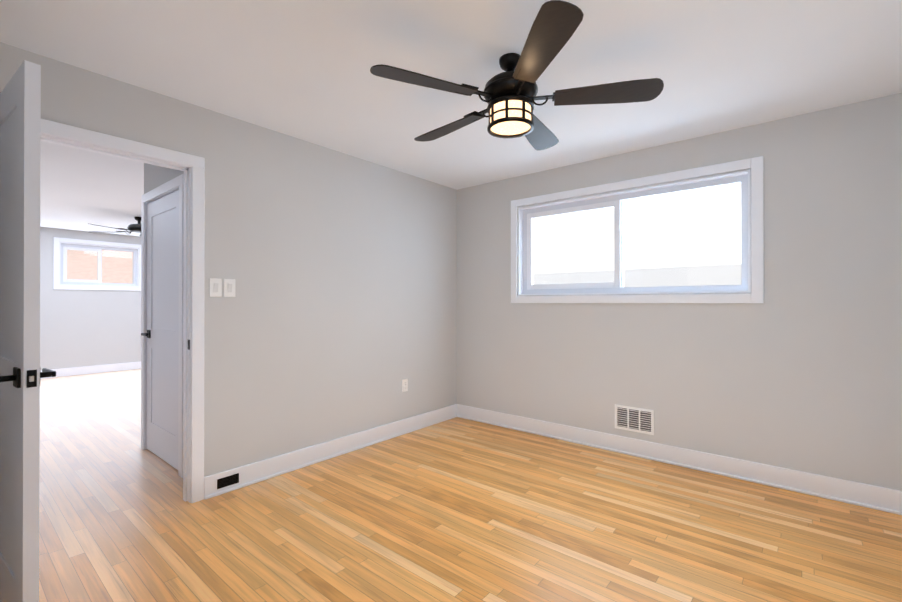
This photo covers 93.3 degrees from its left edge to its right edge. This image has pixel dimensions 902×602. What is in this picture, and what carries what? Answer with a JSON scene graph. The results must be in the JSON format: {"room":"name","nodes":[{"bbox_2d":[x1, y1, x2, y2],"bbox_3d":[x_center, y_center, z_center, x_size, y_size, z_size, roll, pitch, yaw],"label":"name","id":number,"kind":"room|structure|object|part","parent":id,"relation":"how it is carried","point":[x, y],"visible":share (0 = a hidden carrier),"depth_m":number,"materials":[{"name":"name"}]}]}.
{"room":"empty bedroom","nodes":[
{"label":"empty bedroom","id":0,"kind":"room"},
{"bbox_2d":[40,227,140,369],"bbox_3d":[-6.104,0.031,7.590,0.200,2.440,4.500,0,0,40],"label":"wall","id":1,"kind":"structure","parent":0,"point":[80,328],"depth_m":7.26,"materials":[{"name":"beige paint"}]},
{"bbox_2d":[40,361,140,378],"bbox_3d":[-6.087,1.183,7.435,0.019,0.135,4.230,0,0,40],"label":"baseboard","id":2,"kind":"structure","parent":1,"relation":"attached to","point":[62,372],"depth_m":7.35,"materials":[{"name":"white wood"}]},
{"bbox_2d":[53,237,140,290],"bbox_3d":[-6.158,-0.615,7.475,0.167,0.854,1.234,0,0,40],"label":"window","id":3,"kind":"structure","parent":1,"relation":"in","point":[61,247],"depth_m":7.36,"materials":[{"name":"white plastic"}]},
{"bbox_2d":[144,163,183,193],"bbox_3d":[-2.061,0.015,3.221,1.285,2.440,0.115,0,0,40],"label":"wall","id":4,"kind":"structure","parent":0,"point":[155,176],"depth_m":3.38,"materials":[{"name":"beige paint"}]},
{"bbox_2d":[141,190,178,469],"bbox_3d":[-2.220,0.209,3.309,0.800,2.028,0.150,0,0,40],"label":"hall door","id":5,"kind":"structure","parent":4,"relation":"in","point":[162,334],"depth_m":3.30,"materials":[{"name":"white wood"}]},
{"bbox_2d":[141,174,183,477],"bbox_3d":[-2.198,0.173,3.323,0.944,2.124,0.132,0,0,40],"label":"door frame","id":6,"kind":"structure","parent":4,"relation":"attached to","point":[168,187],"depth_m":3.30,"materials":[{"name":"white wood"}]},
{"bbox_2d":[0,42,456,476],"bbox_3d":[-1.226,0.015,3.131,0.115,2.440,4.285,0,0,40],"label":"wall","id":7,"kind":"structure","parent":0,"point":[335,317],"depth_m":3.15,"materials":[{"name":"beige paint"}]},
{"bbox_2d":[0,60,55,601],"bbox_3d":[-1.776,0.203,1.694,0.882,2.028,0.151,0,0,35],"label":"door","id":8,"kind":"structure","parent":7,"relation":"in","point":[20,128],"depth_m":1.46,"materials":[{"name":"white wood"}]},
{"bbox_3d":[-1.776,0.162,1.694,0.882,1.589,0.150,0,0,35],"label":"main door slab hardware","id":9,"kind":"part","parent":8,"relation":"part of","materials":[{"name":"black metal"}]},
{"bbox_2d":[41,119,204,502],"bbox_3d":[-1.915,0.170,2.302,0.149,2.124,1.018,0,0,40],"label":"door frame","id":10,"kind":"structure","parent":7,"relation":"attached to","point":[86,136],"depth_m":2.61,"materials":[{"name":"white wood"}]},
{"bbox_2d":[210,278,234,296],"bbox_3d":[-1.467,-0.085,2.740,0.014,0.117,0.158,0,0,40],"label":"switch plates","id":11,"kind":"object","parent":7,"relation":"attached to","point":[216,287],"visible":1,"depth_m":2.73,"materials":[{"name":"white plastic"}]},
{"bbox_2d":[204,404,456,499],"bbox_3d":[-0.735,1.169,3.603,0.030,0.135,2.496,0,0,40],"label":"baseboard","id":12,"kind":"structure","parent":7,"relation":"attached to","point":[249,474],"depth_m":3.27,"materials":[{"name":"white wood"}]},
{"bbox_2d":[217,473,238,488],"bbox_3d":[-1.439,1.164,2.751,0.008,0.062,0.135,0,0,40],"label":"air vent","id":13,"kind":"object","parent":12,"relation":"attached to","point":[227,481],"visible":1,"depth_m":2.75,"materials":[{"name":"black metal"}]},
{"bbox_2d":[402,379,407,391],"bbox_3d":[-0.429,0.791,3.988,0.008,0.115,0.070,0,0,40],"label":"electrical outlet plate","id":14,"kind":"object","parent":7,"relation":"attached to","point":[404,385],"visible":1,"depth_m":3.98,"materials":[{"name":"white plastic"}]},
{"bbox_2d":[0,0,901,236],"bbox_3d":[-2.206,-1.252,4.221,10.510,0.100,4.700,0,0,40],"label":"ceiling","id":15,"kind":"structure","parent":0,"point":[299,69],"depth_m":2.19,"materials":[{"name":"white paint"}]},
{"bbox_2d":[88,217,140,235],"bbox_3d":[-4.415,-1.073,6.077,1.250,0.244,1.256,0,0,40],"label":"fan","id":16,"kind":"object","parent":15,"relation":"hanging from","point":[136,228],"visible":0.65,"depth_m":5.97,"materials":[{"name":"black metal"}]},
{"bbox_2d":[370,0,663,149],"bbox_3d":[0.283,-1.033,2.168,1.337,0.352,1.352,0,0,40],"label":"fan","id":17,"kind":"object","parent":15,"relation":"hanging from","point":[510,94],"visible":1,"depth_m":2.02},
{"bbox_2d":[39,369,901,601],"bbox_3d":[-2.206,1.288,4.212,10.510,0.100,4.700,0,0,40],"label":"floor","id":18,"kind":"structure","parent":0,"point":[457,509],"depth_m":2.31,"materials":[{"name":"brown wood"}]},
{"bbox_2d":[457,93,901,490],"bbox_3d":[1.522,0.016,3.502,3.865,2.440,0.200,0,0,40],"label":"wall","id":19,"kind":"structure","parent":0,"point":[799,368],"depth_m":2.89,"materials":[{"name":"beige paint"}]},
{"bbox_2d":[615,404,653,434],"bbox_3d":[1.464,0.948,3.409,0.300,0.195,0.012,0,0,40],"label":"air vent","id":20,"kind":"object","parent":19,"relation":"in","point":[635,419],"visible":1,"depth_m":3.40,"materials":[{"name":"white plastic"}]},
{"bbox_2d":[511,156,763,302],"bbox_3d":[1.395,-0.479,3.566,1.984,0.994,0.167,0,0,40],"label":"window","id":21,"kind":"structure","parent":19,"relation":"in","point":[750,289],"depth_m":3.42,"materials":[{"name":"white plastic"}]},
{"bbox_2d":[456,404,901,514],"bbox_3d":[1.410,1.168,3.441,3.535,0.135,0.030,0,0,40],"label":"baseboard","id":22,"kind":"structure","parent":19,"relation":"attached to","point":[879,496],"depth_m":3.05,"materials":[{"name":"white wood"}]},
{"label":"outside","id":23,"kind":"structure","parent":0,"visible":0},
{"bbox_2d":[67,250,132,283],"bbox_3d":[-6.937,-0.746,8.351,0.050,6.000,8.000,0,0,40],"label":"brick house","id":24,"kind":"structure","parent":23,"point":[123,255],"depth_m":8.41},
{"bbox_2d":[533,184,740,286],"bbox_3d":[3.022,-1.259,5.023,12.000,7.000,0.050,0,0,40],"label":"window glass","id":25,"kind":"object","parent":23,"point":[647,280],"depth_m":5.38,"materials":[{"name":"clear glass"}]}
]}

